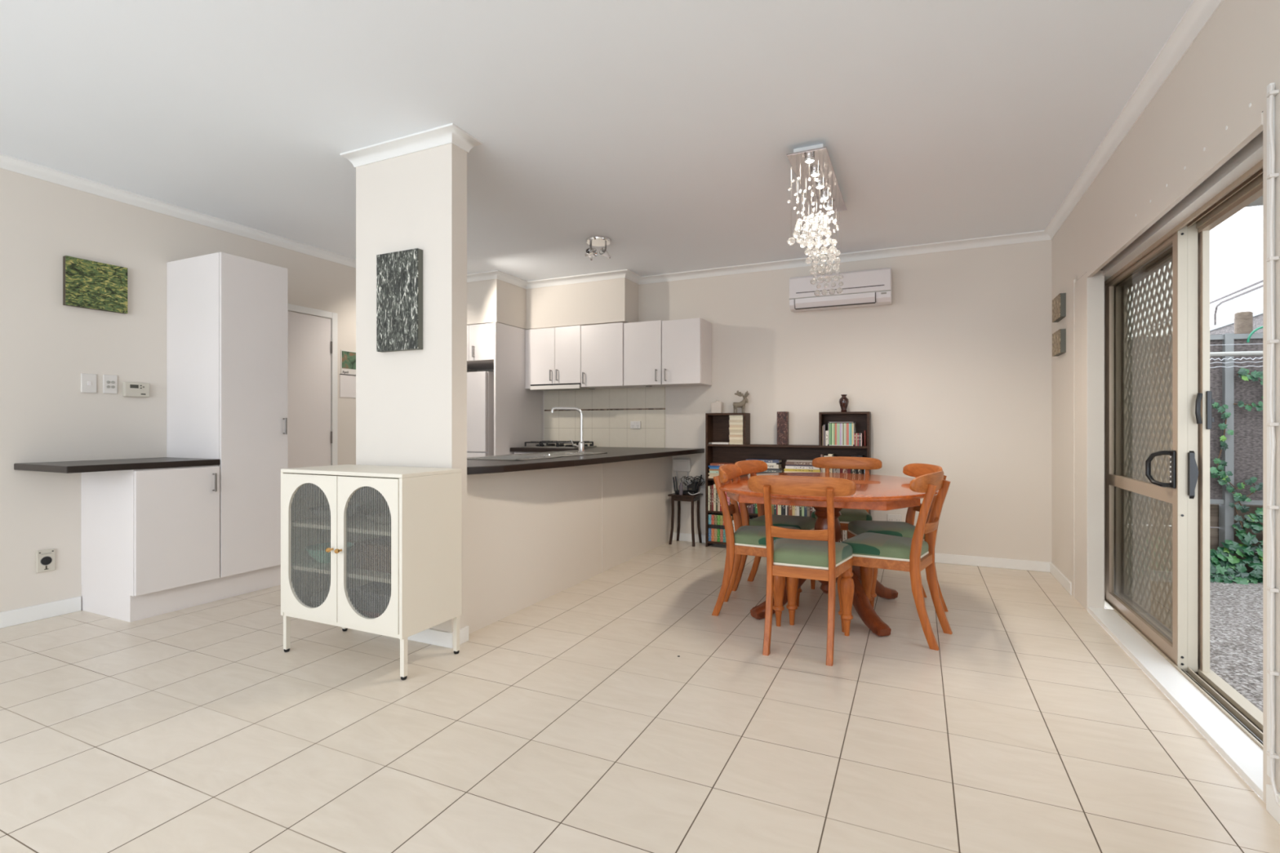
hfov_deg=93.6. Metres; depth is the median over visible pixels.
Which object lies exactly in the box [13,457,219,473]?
benchtop
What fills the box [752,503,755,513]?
book
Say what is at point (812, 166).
crystal chandelier
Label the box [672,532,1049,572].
baseboard
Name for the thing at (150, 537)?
base cabinet
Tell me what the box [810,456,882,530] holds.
dining chair
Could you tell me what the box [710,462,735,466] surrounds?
book
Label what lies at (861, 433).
book
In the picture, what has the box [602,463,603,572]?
trim
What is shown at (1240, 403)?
climbing vine
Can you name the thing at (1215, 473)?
climbing vine
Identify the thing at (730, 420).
book
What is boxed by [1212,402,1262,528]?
climbing vine
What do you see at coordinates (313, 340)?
door
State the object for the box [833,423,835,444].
book
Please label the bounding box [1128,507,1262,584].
foliage
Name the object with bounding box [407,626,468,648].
baseboard
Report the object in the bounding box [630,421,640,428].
power outlet
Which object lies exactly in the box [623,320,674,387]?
upper cabinet
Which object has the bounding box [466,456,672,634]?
wall
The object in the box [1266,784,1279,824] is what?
baseboard
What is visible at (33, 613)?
baseboard
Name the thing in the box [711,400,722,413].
carved block
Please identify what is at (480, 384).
fridge
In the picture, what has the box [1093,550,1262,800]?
gravel ground
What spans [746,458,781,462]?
book
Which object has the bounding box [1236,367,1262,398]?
climbing vine
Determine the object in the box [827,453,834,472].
book
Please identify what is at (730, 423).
book
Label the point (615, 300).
wall
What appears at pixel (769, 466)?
book
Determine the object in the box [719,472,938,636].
dining table
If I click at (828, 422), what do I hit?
wire rack
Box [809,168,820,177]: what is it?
socket
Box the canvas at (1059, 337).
[1052,328,1066,356]
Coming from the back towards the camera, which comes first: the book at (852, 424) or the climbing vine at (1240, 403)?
the book at (852, 424)
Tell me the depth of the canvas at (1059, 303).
4.10 m
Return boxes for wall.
[0,168,476,612]
[466,277,638,329]
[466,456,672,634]
[476,240,1051,562]
[1051,0,1279,804]
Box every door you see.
[288,303,337,468]
[1071,100,1262,799]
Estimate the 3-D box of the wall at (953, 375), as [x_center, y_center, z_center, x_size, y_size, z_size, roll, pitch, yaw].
[0.705,-0.185,5.655,5.760,2.555,0.100,0,0,25]
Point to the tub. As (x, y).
(372, 582)
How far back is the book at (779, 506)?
5.18 m
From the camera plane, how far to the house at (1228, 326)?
5.80 m
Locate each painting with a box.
[62,255,127,313]
[376,248,422,352]
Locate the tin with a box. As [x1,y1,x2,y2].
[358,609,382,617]
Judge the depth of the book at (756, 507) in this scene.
5.27 m
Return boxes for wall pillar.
[355,142,466,632]
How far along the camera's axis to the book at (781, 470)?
5.21 m
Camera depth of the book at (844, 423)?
4.96 m
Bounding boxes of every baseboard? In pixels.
[0,596,81,628]
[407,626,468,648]
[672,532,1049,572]
[1049,562,1071,595]
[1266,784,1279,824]
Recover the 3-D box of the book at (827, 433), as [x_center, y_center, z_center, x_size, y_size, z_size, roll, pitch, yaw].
[1.589,0.098,5.079,0.021,0.125,0.130,0,0,25]
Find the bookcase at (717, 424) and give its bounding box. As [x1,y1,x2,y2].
[705,411,871,546]
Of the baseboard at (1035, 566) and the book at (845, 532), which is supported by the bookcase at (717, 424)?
the book at (845, 532)
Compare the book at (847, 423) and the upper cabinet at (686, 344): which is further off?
the upper cabinet at (686, 344)
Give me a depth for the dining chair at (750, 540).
3.44 m
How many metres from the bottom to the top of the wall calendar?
0.410 m
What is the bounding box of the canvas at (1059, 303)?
[1052,293,1066,322]
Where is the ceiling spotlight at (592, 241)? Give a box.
[584,236,611,260]
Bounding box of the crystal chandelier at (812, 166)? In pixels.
[786,143,846,296]
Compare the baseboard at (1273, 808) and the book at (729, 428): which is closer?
the baseboard at (1273, 808)
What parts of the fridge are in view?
door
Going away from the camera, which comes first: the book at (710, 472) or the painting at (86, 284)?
the painting at (86, 284)
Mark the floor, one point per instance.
(572, 721)
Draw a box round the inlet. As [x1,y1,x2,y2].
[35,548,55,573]
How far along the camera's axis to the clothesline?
4.60 m
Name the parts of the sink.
bowl, bowl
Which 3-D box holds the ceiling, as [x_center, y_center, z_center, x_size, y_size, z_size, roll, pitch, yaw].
[-0.988,-1.523,1.987,5.760,0.120,8.180,0,0,25]
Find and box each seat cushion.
[733,525,800,546]
[749,514,816,529]
[773,537,852,567]
[810,508,871,521]
[840,532,928,559]
[848,520,924,539]
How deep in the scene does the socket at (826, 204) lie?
3.79 m
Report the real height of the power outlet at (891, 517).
0.072 m
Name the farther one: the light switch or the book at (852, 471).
the book at (852, 471)
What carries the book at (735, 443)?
on the bookcase at (717, 424)
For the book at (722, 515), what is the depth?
5.40 m
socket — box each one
[804,154,815,164]
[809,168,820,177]
[815,181,825,189]
[819,192,829,199]
[824,203,833,209]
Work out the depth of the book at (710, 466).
5.43 m
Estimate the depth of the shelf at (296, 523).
2.80 m
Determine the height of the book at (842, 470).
0.210 m
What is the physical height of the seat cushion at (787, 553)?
0.075 m
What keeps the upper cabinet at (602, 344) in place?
attached to the wall at (953, 375)
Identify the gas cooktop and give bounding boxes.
[521,440,596,448]
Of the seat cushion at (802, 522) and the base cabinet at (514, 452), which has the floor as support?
the base cabinet at (514, 452)
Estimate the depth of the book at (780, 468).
5.21 m
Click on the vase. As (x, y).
(843, 401)
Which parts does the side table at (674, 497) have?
leg, leg, leg, leg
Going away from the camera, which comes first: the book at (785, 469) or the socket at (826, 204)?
the socket at (826, 204)
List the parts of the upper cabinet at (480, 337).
door, handle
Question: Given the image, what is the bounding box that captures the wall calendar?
[339,349,355,397]
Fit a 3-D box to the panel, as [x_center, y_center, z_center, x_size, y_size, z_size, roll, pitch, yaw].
[-1.208,0.052,6.045,0.020,2.080,0.794,0,0,25]
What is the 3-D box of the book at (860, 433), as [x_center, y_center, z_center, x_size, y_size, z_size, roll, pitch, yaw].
[1.825,0.107,4.970,0.013,0.106,0.130,0,0,25]
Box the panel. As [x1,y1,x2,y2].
[493,322,542,455]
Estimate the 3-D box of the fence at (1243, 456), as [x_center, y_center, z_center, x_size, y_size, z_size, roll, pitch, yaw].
[4.866,0.227,4.772,2.900,1.930,0.122,0,0,14]
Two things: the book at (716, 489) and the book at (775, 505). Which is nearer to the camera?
the book at (775, 505)
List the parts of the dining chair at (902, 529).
seat frame, leg, leg, rail, crest rail, leg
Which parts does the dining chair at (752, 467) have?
leg, crest rail, leg, leg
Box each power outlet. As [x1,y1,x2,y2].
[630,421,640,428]
[887,514,902,521]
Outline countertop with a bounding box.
[466,446,704,475]
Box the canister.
[679,482,683,495]
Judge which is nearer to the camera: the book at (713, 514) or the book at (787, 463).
the book at (787, 463)
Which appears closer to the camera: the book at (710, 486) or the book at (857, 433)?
the book at (857, 433)
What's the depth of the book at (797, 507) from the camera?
5.12 m
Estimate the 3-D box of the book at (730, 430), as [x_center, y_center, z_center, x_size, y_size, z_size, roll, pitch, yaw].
[0.882,0.040,5.405,0.124,0.024,0.130,0,0,25]
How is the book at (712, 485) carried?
on the bookcase at (717, 424)
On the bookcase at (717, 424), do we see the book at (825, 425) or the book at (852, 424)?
the book at (825, 425)
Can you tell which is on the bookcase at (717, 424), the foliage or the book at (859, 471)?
the book at (859, 471)
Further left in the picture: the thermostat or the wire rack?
the thermostat
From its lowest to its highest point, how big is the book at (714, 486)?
0.242 m
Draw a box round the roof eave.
[1244,195,1262,207]
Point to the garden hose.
(1260, 327)
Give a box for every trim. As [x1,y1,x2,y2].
[0,0,1223,288]
[339,123,482,167]
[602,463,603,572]
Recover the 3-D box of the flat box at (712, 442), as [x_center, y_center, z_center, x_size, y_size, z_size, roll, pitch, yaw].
[0.745,0.152,5.461,0.156,0.016,0.118,0,0,25]
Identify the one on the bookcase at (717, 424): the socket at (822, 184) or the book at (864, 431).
the book at (864, 431)
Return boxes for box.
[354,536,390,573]
[673,458,690,471]
[711,442,728,444]
[777,411,788,444]
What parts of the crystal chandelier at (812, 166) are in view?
mirror plate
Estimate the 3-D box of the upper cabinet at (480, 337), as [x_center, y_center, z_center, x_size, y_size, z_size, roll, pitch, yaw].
[-1.614,-0.812,6.221,0.855,0.348,0.814,0,0,25]
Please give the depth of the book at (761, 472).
5.24 m
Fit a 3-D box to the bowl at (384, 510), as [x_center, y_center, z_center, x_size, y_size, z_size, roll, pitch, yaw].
[-1.193,0.439,2.869,0.220,0.050,0.220,0,0,25]
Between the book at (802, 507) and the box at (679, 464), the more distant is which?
the box at (679, 464)
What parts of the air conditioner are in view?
panel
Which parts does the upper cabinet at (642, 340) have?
handle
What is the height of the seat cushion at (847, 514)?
0.075 m
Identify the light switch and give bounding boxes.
[80,373,96,393]
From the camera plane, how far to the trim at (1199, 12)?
3.97 m
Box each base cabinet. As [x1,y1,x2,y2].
[80,465,219,622]
[514,452,537,453]
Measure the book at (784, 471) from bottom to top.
0.039 m
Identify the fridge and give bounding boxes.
[466,371,493,457]
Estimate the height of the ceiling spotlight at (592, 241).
0.148 m
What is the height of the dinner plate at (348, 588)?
0.015 m
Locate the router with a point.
(676, 490)
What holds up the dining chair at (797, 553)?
on the floor
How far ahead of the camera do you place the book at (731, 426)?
5.34 m
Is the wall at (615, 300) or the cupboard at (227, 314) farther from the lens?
the wall at (615, 300)
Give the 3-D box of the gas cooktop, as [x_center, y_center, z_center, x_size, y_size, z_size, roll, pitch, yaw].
[-0.800,0.177,5.975,0.600,0.060,0.440,0,0,25]
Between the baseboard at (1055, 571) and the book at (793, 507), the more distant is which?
the book at (793, 507)
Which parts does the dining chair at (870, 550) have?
leg, leg, seat frame, leg, crest rail, rail, leg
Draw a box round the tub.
[349,582,390,613]
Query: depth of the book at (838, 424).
4.98 m
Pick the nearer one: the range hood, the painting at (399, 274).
the painting at (399, 274)
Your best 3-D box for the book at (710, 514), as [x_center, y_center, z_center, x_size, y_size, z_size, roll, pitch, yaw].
[0.660,0.920,5.507,0.026,0.240,0.130,0,0,25]
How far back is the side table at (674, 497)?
5.56 m
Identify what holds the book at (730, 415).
on the book at (731, 418)
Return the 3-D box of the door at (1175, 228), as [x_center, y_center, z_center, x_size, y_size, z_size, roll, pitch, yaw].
[2.420,0.080,2.766,0.262,2.065,2.351,0,0,25]
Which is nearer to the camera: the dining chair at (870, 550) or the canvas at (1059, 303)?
the dining chair at (870, 550)
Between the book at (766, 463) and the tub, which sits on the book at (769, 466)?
the book at (766, 463)
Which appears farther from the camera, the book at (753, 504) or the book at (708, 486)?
the book at (708, 486)
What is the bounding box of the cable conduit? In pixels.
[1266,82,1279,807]
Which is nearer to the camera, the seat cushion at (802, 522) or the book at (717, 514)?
the seat cushion at (802, 522)
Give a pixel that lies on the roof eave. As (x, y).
(1259, 202)
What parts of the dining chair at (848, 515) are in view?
seat frame, crest rail, leg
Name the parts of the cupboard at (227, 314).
door, handle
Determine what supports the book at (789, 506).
on the bookcase at (717, 424)
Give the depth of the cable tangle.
5.65 m
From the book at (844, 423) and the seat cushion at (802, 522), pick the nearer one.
the seat cushion at (802, 522)
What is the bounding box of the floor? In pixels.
[0,540,1279,852]
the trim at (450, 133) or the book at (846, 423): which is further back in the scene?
the book at (846, 423)
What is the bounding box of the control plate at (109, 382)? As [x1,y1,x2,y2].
[102,374,117,393]
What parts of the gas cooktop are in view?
hob plate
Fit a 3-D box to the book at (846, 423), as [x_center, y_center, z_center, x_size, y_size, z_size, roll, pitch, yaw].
[1.728,0.066,5.009,0.011,0.185,0.120,0,0,25]
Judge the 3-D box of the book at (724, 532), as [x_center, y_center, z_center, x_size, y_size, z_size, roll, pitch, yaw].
[0.785,0.920,5.449,0.026,0.240,0.130,0,0,25]
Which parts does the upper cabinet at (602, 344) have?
handle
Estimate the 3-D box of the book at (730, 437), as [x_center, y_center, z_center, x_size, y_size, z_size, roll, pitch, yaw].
[0.882,0.106,5.405,0.124,0.024,0.130,0,0,25]
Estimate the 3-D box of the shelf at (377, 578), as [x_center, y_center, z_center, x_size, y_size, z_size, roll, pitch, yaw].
[-1.297,0.678,2.906,0.754,0.018,0.336,0,0,25]
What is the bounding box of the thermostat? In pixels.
[122,382,149,397]
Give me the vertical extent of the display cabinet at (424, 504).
0.888 m
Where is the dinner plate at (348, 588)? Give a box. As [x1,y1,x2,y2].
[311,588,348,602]
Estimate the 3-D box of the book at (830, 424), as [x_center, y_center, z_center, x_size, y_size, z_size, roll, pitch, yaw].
[1.619,0.066,5.059,0.011,0.185,0.120,0,0,25]
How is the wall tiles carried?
attached to the wall at (953, 375)
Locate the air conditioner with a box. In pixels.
[789,266,892,311]
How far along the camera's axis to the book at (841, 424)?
4.97 m
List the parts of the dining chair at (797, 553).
leg, leg, rail, crest rail, seat frame, leg, leg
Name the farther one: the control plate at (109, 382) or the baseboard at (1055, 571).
the baseboard at (1055, 571)
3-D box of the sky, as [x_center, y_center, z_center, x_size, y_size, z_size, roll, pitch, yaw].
[6.625,-2.008,4.928,0.300,6.800,17.500,0,0,25]
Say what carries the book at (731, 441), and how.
on the book at (735, 443)
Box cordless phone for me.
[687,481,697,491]
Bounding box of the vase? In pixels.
[839,394,848,412]
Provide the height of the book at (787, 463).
0.025 m
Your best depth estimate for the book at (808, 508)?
5.08 m
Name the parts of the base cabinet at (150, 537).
door, handle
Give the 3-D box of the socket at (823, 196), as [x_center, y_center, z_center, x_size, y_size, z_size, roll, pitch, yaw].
[1.119,-1.395,3.639,0.055,0.027,0.055,0,0,-9]
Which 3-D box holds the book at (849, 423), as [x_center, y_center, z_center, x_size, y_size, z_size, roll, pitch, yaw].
[1.749,0.066,4.999,0.011,0.185,0.120,0,0,25]
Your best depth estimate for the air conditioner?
4.93 m
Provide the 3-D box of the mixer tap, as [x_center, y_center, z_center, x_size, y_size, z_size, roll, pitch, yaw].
[-0.538,0.027,4.518,0.259,0.348,0.059,0,0,-15]
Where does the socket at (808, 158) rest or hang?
attached to the crystal chandelier at (812, 166)
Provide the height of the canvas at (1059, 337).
0.160 m
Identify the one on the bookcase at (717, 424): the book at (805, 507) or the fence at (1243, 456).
the book at (805, 507)
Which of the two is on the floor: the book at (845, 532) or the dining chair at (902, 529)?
the dining chair at (902, 529)
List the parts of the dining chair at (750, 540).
leg, crest rail, rail, leg, seat frame, leg, leg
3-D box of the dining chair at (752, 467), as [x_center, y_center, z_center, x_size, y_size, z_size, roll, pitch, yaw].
[0.891,0.663,4.001,0.491,0.858,0.508,0,0,33]
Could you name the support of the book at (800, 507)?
on the bookcase at (717, 424)
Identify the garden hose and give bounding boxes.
[1246,325,1262,342]
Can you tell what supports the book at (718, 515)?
on the bookcase at (717, 424)
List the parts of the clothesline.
cord, cord, cord, cord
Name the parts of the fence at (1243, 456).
rail, rail, fence post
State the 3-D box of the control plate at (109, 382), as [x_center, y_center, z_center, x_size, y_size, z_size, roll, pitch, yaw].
[-3.255,-0.260,3.692,0.014,0.114,0.070,0,0,25]
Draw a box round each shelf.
[292,513,390,536]
[292,551,390,583]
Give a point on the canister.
(681, 486)
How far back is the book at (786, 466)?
5.10 m
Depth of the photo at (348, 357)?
5.24 m
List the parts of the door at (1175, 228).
pull handle, handle plate, head frame, pull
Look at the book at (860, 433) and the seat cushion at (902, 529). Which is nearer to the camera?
the seat cushion at (902, 529)
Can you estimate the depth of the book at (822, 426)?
5.03 m
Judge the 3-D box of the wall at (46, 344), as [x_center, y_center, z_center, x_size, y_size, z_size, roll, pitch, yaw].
[-3.558,-0.185,3.173,0.100,2.555,7.980,0,0,25]
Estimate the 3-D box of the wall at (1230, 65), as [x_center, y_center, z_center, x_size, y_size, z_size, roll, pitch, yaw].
[1.520,-0.185,0.829,0.235,2.555,7.980,0,0,25]
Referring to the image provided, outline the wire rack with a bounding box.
[827,422,855,445]
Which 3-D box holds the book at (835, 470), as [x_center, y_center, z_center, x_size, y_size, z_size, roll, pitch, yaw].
[1.659,0.362,5.046,0.051,0.215,0.130,0,0,25]
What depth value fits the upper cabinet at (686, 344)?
5.40 m
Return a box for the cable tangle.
[675,471,705,495]
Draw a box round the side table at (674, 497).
[667,493,702,546]
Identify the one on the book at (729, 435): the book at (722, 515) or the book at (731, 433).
the book at (731, 433)
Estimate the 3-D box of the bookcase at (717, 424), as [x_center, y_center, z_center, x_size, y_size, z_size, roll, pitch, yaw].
[1.261,0.485,5.235,1.393,1.213,0.164,0,0,25]
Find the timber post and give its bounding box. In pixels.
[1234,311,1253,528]
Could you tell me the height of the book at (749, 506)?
0.202 m
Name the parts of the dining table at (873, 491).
leg, leg, leg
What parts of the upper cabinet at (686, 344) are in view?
handle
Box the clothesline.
[1128,343,1262,368]
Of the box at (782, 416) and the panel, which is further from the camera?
the panel
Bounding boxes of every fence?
[1128,333,1262,576]
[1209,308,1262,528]
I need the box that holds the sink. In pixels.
[466,451,607,461]
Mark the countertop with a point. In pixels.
(614, 454)
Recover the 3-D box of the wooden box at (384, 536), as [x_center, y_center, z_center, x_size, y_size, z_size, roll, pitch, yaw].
[-1.175,0.609,2.872,0.290,0.124,0.220,0,0,25]
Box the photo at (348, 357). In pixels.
[341,349,355,374]
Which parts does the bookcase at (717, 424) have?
panel, shelf, panel, panel, panel, shelf, shelf, panel, panel, panel, panel, panel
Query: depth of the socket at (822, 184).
3.45 m
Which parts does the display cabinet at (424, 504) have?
leg, door, glass pane, knob, knob, door, glass pane, leg, leg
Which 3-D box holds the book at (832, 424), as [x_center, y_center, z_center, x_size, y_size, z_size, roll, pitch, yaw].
[1.630,0.066,5.054,0.011,0.185,0.120,0,0,25]
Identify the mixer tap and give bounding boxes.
[551,406,585,453]
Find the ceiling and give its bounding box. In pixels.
[0,0,1193,281]
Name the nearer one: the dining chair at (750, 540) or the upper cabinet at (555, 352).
the dining chair at (750, 540)
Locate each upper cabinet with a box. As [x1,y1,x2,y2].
[466,322,493,369]
[524,324,581,388]
[581,322,635,388]
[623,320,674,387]
[662,317,711,386]
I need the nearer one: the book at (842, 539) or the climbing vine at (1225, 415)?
the climbing vine at (1225, 415)
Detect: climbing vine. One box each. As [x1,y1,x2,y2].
[1209,466,1249,512]
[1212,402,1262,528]
[1233,400,1262,411]
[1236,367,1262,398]
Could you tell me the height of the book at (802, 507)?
0.243 m
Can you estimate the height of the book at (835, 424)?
0.185 m
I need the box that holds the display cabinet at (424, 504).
[280,464,462,679]
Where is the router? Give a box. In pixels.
[672,475,702,495]
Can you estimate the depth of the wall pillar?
3.06 m
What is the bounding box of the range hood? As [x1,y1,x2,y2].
[529,382,595,391]
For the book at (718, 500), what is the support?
on the bookcase at (717, 424)
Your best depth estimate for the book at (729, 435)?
5.34 m
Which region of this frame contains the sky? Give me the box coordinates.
[1128,204,1262,337]
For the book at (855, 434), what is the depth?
4.93 m
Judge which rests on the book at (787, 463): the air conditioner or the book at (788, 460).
the book at (788, 460)
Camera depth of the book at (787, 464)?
5.12 m
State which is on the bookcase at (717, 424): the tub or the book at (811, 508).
the book at (811, 508)
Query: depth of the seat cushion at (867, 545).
3.12 m
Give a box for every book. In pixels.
[708,465,719,467]
[708,485,709,511]
[708,512,713,541]
[709,471,719,473]
[709,484,711,511]
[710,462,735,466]
[711,484,713,511]
[711,512,716,541]
[713,484,715,511]
[714,513,719,542]
[715,488,717,511]
[717,493,719,511]
[717,513,722,542]
[720,514,723,542]
[723,520,725,542]
[728,414,743,417]
[728,419,743,422]
[728,422,743,425]
[728,427,743,429]
[728,429,743,432]
[728,435,743,436]
[728,436,743,439]
[728,442,743,444]
[729,417,743,419]
[729,425,743,427]
[729,432,743,435]
[729,440,743,442]
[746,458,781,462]
[748,504,751,513]
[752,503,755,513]
[755,471,773,474]
[755,503,757,513]
[764,469,784,472]
[766,462,779,464]
[766,467,782,470]
[767,463,782,468]
[773,504,776,515]
[777,505,781,515]
[781,505,785,515]
[784,468,820,472]
[784,471,819,472]
[785,465,820,469]
[786,459,813,462]
[786,461,812,465]
[786,464,813,466]
[788,505,791,515]
[791,505,795,515]
[796,506,799,515]
[799,506,801,515]
[801,506,804,516]
[804,506,807,516]
[807,506,809,516]
[809,506,813,516]
[822,426,823,445]
[824,424,827,445]
[825,431,829,445]
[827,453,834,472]
[830,423,831,444]
[831,423,833,444]
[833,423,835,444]
[833,468,839,472]
[835,423,836,444]
[836,423,838,444]
[838,423,839,444]
[839,529,843,542]
[840,423,842,444]
[840,468,850,473]
[842,422,844,444]
[843,530,847,541]
[844,422,845,444]
[845,422,847,444]
[847,422,848,444]
[848,422,850,444]
[850,455,857,473]
[851,422,854,445]
[853,433,856,445]
[857,433,858,445]
[857,455,863,474]
[858,432,862,445]
[861,433,862,446]
[863,430,866,445]
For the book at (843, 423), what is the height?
0.185 m
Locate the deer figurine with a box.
[733,390,749,413]
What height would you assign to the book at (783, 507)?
0.237 m
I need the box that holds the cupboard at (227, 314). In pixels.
[166,252,288,600]
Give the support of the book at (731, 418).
on the book at (730, 420)
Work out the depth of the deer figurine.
5.38 m
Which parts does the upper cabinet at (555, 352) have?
filler panel, door, door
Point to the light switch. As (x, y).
(88, 381)
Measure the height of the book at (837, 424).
0.185 m
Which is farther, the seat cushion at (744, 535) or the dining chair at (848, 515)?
the dining chair at (848, 515)
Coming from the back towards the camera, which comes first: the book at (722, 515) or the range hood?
the range hood
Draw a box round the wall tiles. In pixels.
[544,386,665,448]
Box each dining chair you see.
[711,464,801,625]
[732,460,816,591]
[747,475,855,666]
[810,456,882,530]
[836,471,952,650]
[847,463,947,611]
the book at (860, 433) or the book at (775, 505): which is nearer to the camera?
the book at (860, 433)

